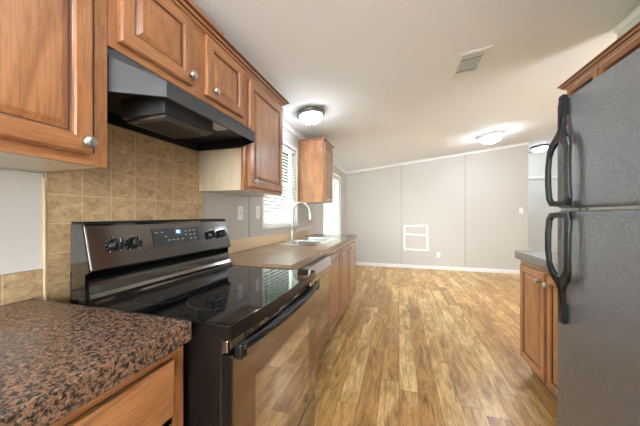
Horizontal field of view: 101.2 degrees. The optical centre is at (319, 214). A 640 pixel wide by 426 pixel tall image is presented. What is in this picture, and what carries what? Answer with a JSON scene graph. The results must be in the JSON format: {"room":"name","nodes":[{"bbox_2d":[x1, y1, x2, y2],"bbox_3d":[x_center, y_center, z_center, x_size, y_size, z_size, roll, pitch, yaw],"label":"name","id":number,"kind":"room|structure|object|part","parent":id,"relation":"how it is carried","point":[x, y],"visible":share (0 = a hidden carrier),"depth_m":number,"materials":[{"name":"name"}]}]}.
{"room":"kitchen","nodes":[
{"label":"kitchen","id":0,"kind":"room"},
{"bbox_2d":[1,127,345,305],"bbox_3d":[-0.702,0.081,2.252,0.120,2.278,9.110,0,0,17],"label":"wall","id":1,"kind":"structure","parent":0,"point":[215,206],"depth_m":2.43,"materials":[{"name":"grey paint"}]},
{"bbox_2d":[0,168,41,274],"bbox_3d":[-1.185,0.021,0.424,0.005,0.349,1.132,0,0,17],"label":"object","id":2,"kind":"structure","parent":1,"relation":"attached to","point":[20,191],"depth_m":0.91,"materials":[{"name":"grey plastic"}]},
{"bbox_2d":[0,269,42,305],"bbox_3d":[-1.183,0.248,0.424,0.009,0.100,1.132,0,0,17],"label":"tile strip","id":3,"kind":"object","parent":1,"relation":"attached to","point":[20,286],"visible":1,"depth_m":0.91,"materials":[{"name":"beige tile"}]},
{"bbox_2d":[42,177,45,299],"bbox_3d":[-1.018,0.190,0.971,0.010,0.660,0.008,0,0,17],"label":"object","id":4,"kind":"structure","parent":1,"relation":"attached to","point":[43,178],"depth_m":0.97,"materials":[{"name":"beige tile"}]},
{"bbox_2d":[0,0,106,172],"bbox_3d":[-0.958,-0.532,0.500,0.396,0.755,0.847,0,0,17],"label":"upper cabinet","id":5,"kind":"object","parent":1,"relation":"attached to","point":[53,53],"visible":1,"depth_m":0.72,"materials":[{"name":"brown wood"}]},
{"bbox_3d":[-0.685,-0.217,0.780,0.034,0.038,0.038,0,0,17],"label":"knob","id":6,"kind":"part","parent":5,"relation":"part of","materials":[{"name":"silver metal"}]},
{"bbox_2d":[45,123,202,305],"bbox_3d":[-0.900,-0.019,1.365,0.009,1.078,0.813,0,0,17],"label":"tile backsplash","id":7,"kind":"structure","parent":1,"relation":"attached to","point":[145,177],"depth_m":1.24,"materials":[{"name":"beige tile"}]},
{"bbox_2d":[107,0,243,123],"bbox_3d":[-0.722,-0.735,1.286,0.396,0.350,0.790,0,0,17],"label":"upper cabinet","id":8,"kind":"object","parent":1,"relation":"attached to","point":[157,35],"visible":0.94,"depth_m":1.11,"materials":[{"name":"brown wood"}]},
{"bbox_3d":[-0.633,-0.738,1.046,0.020,0.300,0.327,0,0,17],"label":"door","id":9,"kind":"part","parent":8,"relation":"part of","materials":[{"name":"brown wood"}]},
{"bbox_3d":[-0.567,-0.626,1.174,0.034,0.038,0.038,0,0,17],"label":"knob","id":10,"kind":"part","parent":8,"relation":"part of","materials":[{"name":"silver metal"}]},
{"bbox_3d":[-0.522,-0.622,1.323,0.034,0.038,0.038,0,0,17],"label":"knob","id":11,"kind":"part","parent":8,"relation":"part of","materials":[{"name":"silver metal"}]},
{"bbox_3d":[-0.514,-0.738,1.442,0.020,0.300,0.324,0,0,17],"label":"door","id":12,"kind":"part","parent":8,"relation":"part of","materials":[{"name":"brown wood"}]},
{"bbox_2d":[107,48,254,150],"bbox_3d":[-0.675,-0.463,1.263,0.476,0.191,0.766,0,0,17],"label":"range hood","id":13,"kind":"object","parent":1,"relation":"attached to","point":[139,100],"visible":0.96,"depth_m":1.04,"materials":[{"name":"black metal"}]},
{"bbox_3d":[-0.647,-0.376,1.141,0.200,0.012,0.240,0,0,17],"label":"filter frame","id":14,"kind":"part","parent":13,"relation":"part of","materials":[{"name":"grey metal"}]},
{"bbox_2d":[238,206,242,219],"bbox_3d":[-0.654,-0.015,2.173,0.015,0.116,0.072,0,0,17],"label":"light switch","id":15,"kind":"object","parent":1,"relation":"attached to","point":[240,208],"visible":1,"depth_m":2.17,"materials":[{"name":"white plastic"}]},
{"bbox_2d":[199,70,282,196],"bbox_3d":[-0.529,-0.527,1.927,0.396,0.745,0.554,0,0,17],"label":"upper cabinet","id":16,"kind":"object","parent":1,"relation":"attached to","point":[255,169],"visible":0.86,"depth_m":1.73,"materials":[{"name":"brown wood"}]},
{"bbox_3d":[-0.645,-0.527,1.674,0.320,0.745,0.004,0,0,17],"label":"trim","id":17,"kind":"part","parent":16,"relation":"part of","materials":[{"name":"beige laminate"}]},
{"bbox_2d":[171,0,288,105],"bbox_3d":[-0.757,-0.916,1.170,0.375,0.032,2.245,0,0,17],"label":"crown molding","id":18,"kind":"structure","parent":16,"relation":"attached to","point":[186,6],"depth_m":1.41,"materials":[{"name":"brown wood"}]},
{"bbox_2d":[189,0,223,35],"bbox_3d":[-0.754,-0.945,0.730,0.096,0.024,1.405,0,0,17],"label":"board","id":19,"kind":"object","parent":18,"relation":"on","point":[191,1],"visible":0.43,"depth_m":1.27,"materials":[{"name":"brown wood"}]},
{"bbox_3d":[-0.402,-0.527,1.891,0.020,0.745,0.550,0,0,17],"label":"frame","id":20,"kind":"part","parent":16,"relation":"part of","materials":[{"name":"brown wood"}]},
{"bbox_3d":[-0.379,-0.522,1.894,0.020,0.685,0.490,0,0,17],"label":"door","id":21,"kind":"part","parent":16,"relation":"part of","materials":[{"name":"brown wood"}]},
{"bbox_2d":[248,197,249,236],"bbox_3d":[-0.620,-0.395,2.306,0.004,1.170,0.028,0,0,17],"label":"trim","id":22,"kind":"structure","parent":1,"relation":"attached to","point":[248,197],"depth_m":2.30,"materials":[{"name":"grey"}]},
{"bbox_2d":[256,206,259,218],"bbox_3d":[-0.576,-0.025,2.444,0.008,0.116,0.072,0,0,17],"label":"wall outlet","id":23,"kind":"object","parent":1,"relation":"attached to","point":[257,207],"visible":1,"depth_m":2.44,"materials":[{"name":"white plastic"}]},
{"bbox_2d":[228,229,309,252],"bbox_3d":[-0.466,0.246,2.789,0.018,0.096,2.165,0,0,17],"label":"backsplash strip","id":24,"kind":"object","parent":1,"relation":"attached to","point":[237,245],"visible":0.5,"depth_m":2.48,"materials":[{"name":"beige laminate"}]},
{"bbox_2d":[262,140,297,228],"bbox_3d":[-0.461,-0.355,2.966,0.130,0.980,0.915,0,0,17],"label":"window","id":25,"kind":"structure","parent":1,"relation":"in","point":[267,226],"depth_m":3.20,"materials":[{"name":"white plastic"}]},
{"bbox_3d":[-0.498,-0.355,2.977,0.004,0.820,0.755,0,0,17],"label":"pane","id":26,"kind":"part","parent":25,"relation":"part of","materials":[{"name":"clear glass"}]},
{"bbox_2d":[264,145,294,224],"bbox_3d":[-0.444,-0.355,2.960,0.045,0.903,0.829,0,0,17],"label":"window blind","id":27,"kind":"object","parent":25,"relation":"attached to","point":[280,211],"visible":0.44,"depth_m":3.05,"materials":[{"name":"white plastic"}]},
{"bbox_3d":[-0.449,0.088,2.962,0.026,0.016,0.829,0,0,17],"label":"rail","id":28,"kind":"part","parent":27,"relation":"part of","materials":[{"name":"white plastic"}]},
{"bbox_3d":[-0.352,-0.351,3.240,0.002,0.878,0.002,0,0,17],"label":"ladder cord","id":29,"kind":"part","parent":27,"relation":"part of","materials":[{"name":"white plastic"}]},
{"bbox_2d":[283,120,346,173],"bbox_3d":[-0.645,-1.030,2.182,0.027,0.053,9.008,0,0,17],"label":"trim","id":30,"kind":"structure","parent":1,"relation":"attached to","point":[287,126],"depth_m":3.32,"materials":[{"name":"white"}]},
{"bbox_2d":[298,140,332,203],"bbox_3d":[-0.030,-0.562,3.588,0.396,0.795,0.455,0,0,17],"label":"upper cabinet","id":31,"kind":"object","parent":1,"relation":"attached to","point":[315,158],"visible":0.97,"depth_m":3.39,"materials":[{"name":"brown wood"}]},
{"bbox_2d":[298,137,334,148],"bbox_3d":[-0.038,-0.963,3.590,0.360,0.030,0.515,0,0,17],"label":"crown molding","id":32,"kind":"structure","parent":31,"relation":"attached to","point":[318,138],"depth_m":3.37,"materials":[{"name":"brown wood"}]},
{"bbox_3d":[0.097,-0.562,3.550,0.020,0.795,0.455,0,0,17],"label":"frame","id":33,"kind":"part","parent":31,"relation":"part of","materials":[{"name":"brown wood"}]},
{"bbox_3d":[0.117,-0.557,3.544,0.020,0.735,0.395,0,0,17],"label":"door","id":34,"kind":"part","parent":31,"relation":"part of","materials":[{"name":"brown wood"}]},
{"bbox_2d":[323,173,340,233],"bbox_3d":[0.221,-0.185,5.238,0.130,1.320,1.430,0,0,17],"label":"window","id":35,"kind":"structure","parent":1,"relation":"in","point":[333,173],"depth_m":5.68,"materials":[{"name":"white"}]},
{"bbox_3d":[0.185,-0.185,5.249,0.004,1.160,1.270,0,0,17],"label":"pane","id":36,"kind":"part","parent":35,"relation":"part of","materials":[{"name":"clear glass"}]},
{"bbox_2d":[324,175,339,233],"bbox_3d":[0.239,-0.185,5.232,0.045,1.243,1.344,0,0,17],"label":"window blind","id":37,"kind":"object","parent":35,"relation":"attached to","point":[328,215],"visible":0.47,"depth_m":5.33,"materials":[{"name":"white plastic"}]},
{"bbox_3d":[0.405,-0.181,5.759,0.002,1.218,0.002,0,0,17],"label":"ladder cord","id":38,"kind":"part","parent":37,"relation":"part of","materials":[{"name":"white fabric"}]},
{"bbox_2d":[192,0,639,171],"bbox_3d":[2.395,-1.436,2.204,6.080,0.779,10.800,0,0,17],"label":"ceiling","id":39,"kind":"structure","parent":0,"point":[379,71],"depth_m":2.11,"materials":[{"name":"white paint"}]},
{"bbox_2d":[297,106,324,125],"bbox_3d":[-0.100,-1.032,2.807,0.301,0.165,0.301,0,0,-28],"label":"ceiling light","id":40,"kind":"object","parent":39,"relation":"attached to","point":[310,115],"visible":1,"depth_m":2.72,"materials":[{"name":"white glass"}]},
{"bbox_2d":[450,45,491,78],"bbox_3d":[1.245,-1.263,2.195,0.229,0.034,0.380,0,0,17],"label":"ceiling vent","id":41,"kind":"object","parent":39,"relation":"in","point":[470,62],"visible":1,"depth_m":2.17,"materials":[{"name":"white"}]},
{"bbox_2d":[477,131,504,143],"bbox_3d":[2.920,-1.311,4.500,0.399,0.171,0.399,0,0,12],"label":"ceiling light","id":42,"kind":"object","parent":39,"relation":"attached to","point":[491,137],"visible":1,"depth_m":4.39,"materials":[{"name":"white glass"}]},
{"bbox_2d":[530,144,548,151],"bbox_3d":[4.931,-1.491,5.911,0.340,0.152,0.339,0,0,21],"label":"ceiling light","id":43,"kind":"object","parent":39,"relation":"attached to","point":[539,148],"visible":0.99,"depth_m":5.82,"materials":[{"name":"white glass"}]},
{"bbox_2d":[314,265,556,425],"bbox_3d":[2.395,1.250,2.204,6.080,0.060,10.800,0,0,17],"label":"floor","id":44,"kind":"structure","parent":0,"point":[410,346],"depth_m":2.24,"materials":[{"name":"brown wood"}]},
{"bbox_2d":[50,346,182,425],"bbox_3d":[-0.864,0.788,0.323,0.674,0.861,1.122,0,0,17],"label":"base cabinet","id":45,"kind":"object","parent":44,"relation":"on","point":[153,396],"visible":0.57,"depth_m":0.64,"materials":[{"name":"brown wood"}]},
{"bbox_2d":[0,299,190,425],"bbox_3d":[-0.856,0.328,0.315,0.696,0.057,1.110,0,0,17],"label":"countertop","id":46,"kind":"structure","parent":45,"relation":"on","point":[56,358],"depth_m":0.58,"materials":[{"name":"brown stone"}]},
{"bbox_3d":[-0.475,0.473,0.481,0.020,0.150,0.508,0,0,17],"label":"drawer","id":47,"kind":"part","parent":45,"relation":"part of","materials":[{"name":"brown wood"}]},
{"bbox_2d":[70,219,319,425],"bbox_3d":[-0.427,0.622,1.193,0.721,1.197,0.784,0,0,17],"label":"range","id":48,"kind":"object","parent":44,"relation":"on","point":[249,357],"visible":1,"depth_m":0.98,"materials":[{"name":"black metal"}]},
{"bbox_3d":[-0.756,0.109,0.979,0.026,0.048,0.048,-14,-4,16],"label":"control knob","id":49,"kind":"part","parent":48,"relation":"part of","materials":[{"name":"black plastic"}]},
{"bbox_3d":[-0.734,0.109,1.051,0.026,0.048,0.048,-14,-4,16],"label":"control knob","id":50,"kind":"part","parent":48,"relation":"part of","materials":[{"name":"black plastic"}]},
{"bbox_3d":[-0.717,0.114,1.280,0.109,0.168,0.775,0,0,17],"label":"control panel","id":51,"kind":"part","parent":48,"relation":"part of","materials":[{"name":"black metal"}]},
{"bbox_3d":[-0.672,0.269,1.266,0.046,0.081,0.771,0,0,17],"label":"splash rail","id":52,"kind":"part","parent":48,"relation":"part of","materials":[{"name":"black metal"}]},
{"bbox_3d":[-0.684,0.098,1.268,0.002,0.072,0.270,-14,-4,16],"label":"display panel","id":53,"kind":"part","parent":48,"relation":"part of","materials":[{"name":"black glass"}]},
{"bbox_2d":[85,265,315,340],"bbox_3d":[-0.413,0.330,1.188,0.612,0.041,0.775,0,0,17],"label":"cooktop","id":54,"kind":"object","parent":48,"relation":"in","point":[220,302],"depth_m":0.98,"materials":[{"name":"black glass"}]},
{"bbox_3d":[-0.605,0.109,1.481,0.026,0.048,0.048,-14,-4,16],"label":"control knob","id":55,"kind":"part","parent":48,"relation":"part of","materials":[{"name":"black plastic"}]},
{"bbox_3d":[-0.580,0.109,1.565,0.026,0.048,0.048,-14,-4,16],"label":"control knob","id":56,"kind":"part","parent":48,"relation":"part of","materials":[{"name":"black plastic"}]},
{"bbox_3d":[-0.160,0.375,1.113,0.020,0.038,0.767,0,0,17],"label":"vent panel","id":57,"kind":"part","parent":48,"relation":"part of","materials":[{"name":"black metal"}]},
{"bbox_3d":[-0.152,0.686,1.110,0.036,0.577,0.767,0,0,17],"label":"oven door","id":58,"kind":"part","parent":48,"relation":"part of","materials":[{"name":"beige mirror"}]},
{"bbox_3d":[-0.106,0.378,1.096,0.049,0.026,0.736,0,0,17],"label":"handle","id":59,"kind":"part","parent":48,"relation":"part of","materials":[{"name":"black plastic"}]},
{"bbox_3d":[-0.153,1.076,1.111,0.034,0.188,0.767,0,0,17],"label":"storage drawer","id":60,"kind":"part","parent":48,"relation":"part of","materials":[{"name":"brown metal"}]},
{"bbox_2d":[300,255,330,366],"bbox_3d":[-0.295,0.783,2.077,0.640,0.871,0.602,0,0,17],"label":"dishwasher","id":61,"kind":"object","parent":44,"relation":"on","point":[322,265],"visible":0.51,"depth_m":2.05,"materials":[{"name":"silver metal"}]},
{"bbox_3d":[-0.023,0.792,1.995,0.036,0.615,0.602,0,0,17],"label":"door panel","id":62,"kind":"part","parent":61,"relation":"part of","materials":[{"name":"beige mirror"}]},
{"bbox_2d":[326,239,355,335],"bbox_3d":[-0.004,0.782,3.149,0.696,0.874,1.600,0,0,17],"label":"base cabinet","id":63,"kind":"object","parent":44,"relation":"on","point":[342,273],"visible":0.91,"depth_m":2.85,"materials":[{"name":"brown wood"}]},
{"bbox_2d":[229,234,356,268],"bbox_3d":[-0.120,0.319,2.835,0.654,0.047,2.498,0,0,17],"label":"countertop","id":64,"kind":"structure","parent":63,"relation":"on","point":[274,255],"depth_m":2.02,"materials":[{"name":"beige laminate"}]},
{"bbox_2d":[287,202,312,240],"bbox_3d":[-0.212,0.070,2.956,0.269,0.437,0.240,0,0,17],"label":"faucet","id":65,"kind":"object","parent":64,"relation":"on","point":[292,233],"visible":1,"depth_m":2.97,"materials":[{"name":"silver metal"}]},
{"bbox_3d":[-0.212,0.020,2.956,0.238,0.337,0.025,0,0,17],"label":"spout","id":66,"kind":"part","parent":65,"relation":"part of","materials":[{"name":"silver metal"}]},
{"bbox_2d":[277,237,335,245],"bbox_3d":[-0.125,0.380,2.982,0.445,0.181,0.840,0,0,17],"label":"sink","id":67,"kind":"object","parent":64,"relation":"in","point":[311,241],"visible":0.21,"depth_m":2.97,"materials":[{"name":"silver metal"}]},
{"bbox_3d":[-0.165,0.380,2.780,0.335,0.181,0.370,0,0,17],"label":"bowl","id":68,"kind":"part","parent":67,"relation":"part of","materials":[{"name":"silver metal"}]},
{"bbox_3d":[-0.047,0.380,3.173,0.335,0.181,0.370,0,0,17],"label":"bowl","id":69,"kind":"part","parent":67,"relation":"part of","materials":[{"name":"silver metal"}]},
{"bbox_3d":[0.139,0.733,2.571,0.020,0.715,0.515,0,0,17],"label":"door","id":70,"kind":"part","parent":63,"relation":"part of","materials":[{"name":"brown wood"}]},
{"bbox_3d":[0.266,0.733,3.068,0.020,0.775,1.600,0,0,17],"label":"frame","id":71,"kind":"part","parent":63,"relation":"part of","materials":[{"name":"brown wood"}]},
{"bbox_3d":[0.288,0.733,3.067,0.020,0.715,0.480,0,0,17],"label":"door","id":72,"kind":"part","parent":63,"relation":"part of","materials":[{"name":"brown wood"}]},
{"bbox_3d":[0.435,0.733,3.555,0.020,0.715,0.500,0,0,17],"label":"door","id":73,"kind":"part","parent":63,"relation":"part of","materials":[{"name":"brown wood"}]},
{"bbox_2d":[520,260,556,398],"bbox_3d":[1.691,0.783,1.458,0.656,0.871,1.165,0,0,17],"label":"base cabinet","id":74,"kind":"object","parent":44,"relation":"on","point":[538,290],"visible":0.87,"depth_m":1.78,"materials":[{"name":"brown wood"}]},
{"bbox_3d":[1.524,0.742,1.889,0.020,0.720,0.365,0,0,17],"label":"door","id":75,"kind":"part","parent":74,"relation":"part of","materials":[{"name":"brown wood"}]},
{"bbox_3d":[1.440,0.734,1.533,0.020,0.772,1.165,0,0,17],"label":"frame","id":76,"kind":"part","parent":74,"relation":"part of","materials":[{"name":"brown wood"}]},
{"bbox_2d":[515,250,556,270],"bbox_3d":[1.703,0.316,1.459,0.633,0.061,1.205,0,0,17],"label":"countertop","id":77,"kind":"structure","parent":74,"relation":"on","point":[538,258],"depth_m":1.85,"materials":[{"name":"grey laminate"}]},
{"bbox_3d":[1.429,0.445,1.664,0.034,0.038,0.038,0,0,17],"label":"knob","id":78,"kind":"part","parent":74,"relation":"part of","materials":[{"name":"silver metal"}]},
{"bbox_3d":[1.411,0.742,1.510,0.020,0.720,0.375,0,0,17],"label":"door","id":79,"kind":"part","parent":74,"relation":"part of","materials":[{"name":"brown wood"}]},
{"bbox_2d":[545,48,639,425],"bbox_3d":[1.200,0.380,0.581,0.836,1.680,0.763,0,0,17],"label":"refrigerator","id":80,"kind":"object","parent":44,"relation":"on","point":[596,140],"visible":1,"depth_m":0.82,"materials":[{"name":"textured grey-black painted steel"},{"name":"black plastic"}]},
{"bbox_3d":[0.904,0.198,0.988,0.036,0.418,0.154,0,0,17],"label":"handle","id":81,"kind":"part","parent":80,"relation":"part of","materials":[{"name":"black plastic"}]},
{"bbox_3d":[0.904,-0.240,0.988,0.036,0.418,0.154,0,0,17],"label":"handle","id":82,"kind":"part","parent":80,"relation":"part of","materials":[{"name":"black plastic"}]},
{"bbox_3d":[0.864,0.554,0.678,0.065,1.141,0.755,0,0,17],"label":"fridge door","id":83,"kind":"part","parent":80,"relation":"part of","materials":[{"name":"grey metal"}]},
{"bbox_3d":[0.864,-0.234,0.678,0.065,0.416,0.755,0,0,17],"label":"freezer door","id":84,"kind":"part","parent":80,"relation":"part of","materials":[{"name":"grey metal"}]},
{"bbox_2d":[346,145,527,269],"bbox_3d":[2.474,-0.138,6.002,3.805,2.716,0.100,0,0,17],"label":"wall","id":85,"kind":"structure","parent":0,"point":[496,180],"depth_m":5.85,"materials":[{"name":"grey paint"}]},
{"bbox_2d":[401,165,401,263],"bbox_3d":[1.897,-0.006,6.120,0.028,2.300,0.004,0,0,17],"label":"trim","id":86,"kind":"structure","parent":85,"relation":"attached to","point":[401,165],"depth_m":6.12,"materials":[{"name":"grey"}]},
{"bbox_2d":[403,224,428,250],"bbox_3d":[2.196,0.518,6.031,0.551,0.615,0.002,0,0,17],"label":"patch outline","id":87,"kind":"object","parent":85,"relation":"attached to","point":[404,226],"visible":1,"depth_m":6.02,"materials":[{"name":"white paint"}]},
{"bbox_2d":[356,262,519,273],"bbox_3d":[2.465,1.183,5.945,3.789,0.075,0.013,0,0,17],"label":"baseboard","id":88,"kind":"structure","parent":85,"relation":"attached to","point":[357,263],"depth_m":5.87,"materials":[{"name":"white wood"}]},
{"bbox_2d":[347,142,528,173],"bbox_3d":[2.470,-1.254,5.936,3.775,0.480,0.027,0,0,17],"label":"trim","id":89,"kind":"structure","parent":85,"relation":"attached to","point":[526,143],"depth_m":5.86,"materials":[{"name":"white"}]},
{"bbox_2d":[464,155,465,266],"bbox_3d":[3.165,-0.082,5.739,0.028,2.453,0.004,0,0,17],"label":"trim","id":90,"kind":"structure","parent":85,"relation":"attached to","point":[464,155],"depth_m":5.74,"materials":[{"name":"grey"}]},
{"bbox_2d":[528,149,556,180],"bbox_3d":[5.510,-0.262,6.698,2.700,2.963,0.100,0,0,17],"label":"wall","id":91,"kind":"structure","parent":0,"point":[537,160],"depth_m":6.64,"materials":[{"name":"white paint"}]},
{"bbox_2d":[528,176,563,251],"bbox_3d":[5.632,0.125,6.582,1.560,2.190,0.048,0,0,17],"label":"door","id":92,"kind":"structure","parent":91,"relation":"in","point":[539,209],"depth_m":6.61,"materials":[{"name":"white"}]},
{"bbox_3d":[5.632,0.125,6.582,1.560,2.190,0.048,0,0,17],"label":"casing","id":93,"kind":"part","parent":92,"relation":"part of","materials":[{"name":"white"}]},
{"bbox_2d":[617,15,639,51],"bbox_3d":[1.494,-0.085,-0.517,0.100,2.610,5.070,0,0,17],"label":"wall","id":94,"kind":"structure","parent":0,"point":[635,21],"depth_m":1.83,"materials":[{"name":"white"}]},
{"bbox_2d":[567,67,598,96],"bbox_3d":[1.916,-0.552,1.754,0.396,0.745,0.308,0,0,17],"label":"upper cabinet","id":95,"kind":"object","parent":94,"relation":"attached to","point":[592,75],"visible":0.03,"depth_m":1.78,"materials":[{"name":"brown wood"}]},
{"bbox_2d":[599,36,639,74],"bbox_3d":[1.608,-0.723,0.730,0.396,0.405,1.800,0,0,17],"label":"upper cabinet","id":96,"kind":"object","parent":94,"relation":"attached to","point":[634,45],"visible":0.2,"depth_m":1.49,"materials":[{"name":"brown wood"}]},
{"bbox_2d":[557,21,639,89],"bbox_3d":[1.663,-0.946,0.902,0.370,0.038,2.165,0,0,17],"label":"crown molding","id":97,"kind":"structure","parent":96,"relation":"attached to","point":[632,33],"depth_m":1.56,"materials":[{"name":"brown wood"}]},
{"bbox_2d":[613,5,639,33],"bbox_3d":[1.436,-1.351,-0.499,0.021,0.051,5.070,0,0,17],"label":"trim","id":98,"kind":"structure","parent":94,"relation":"attached to","point":[635,13],"depth_m":1.82,"materials":[{"name":"white wood"}]}
]}

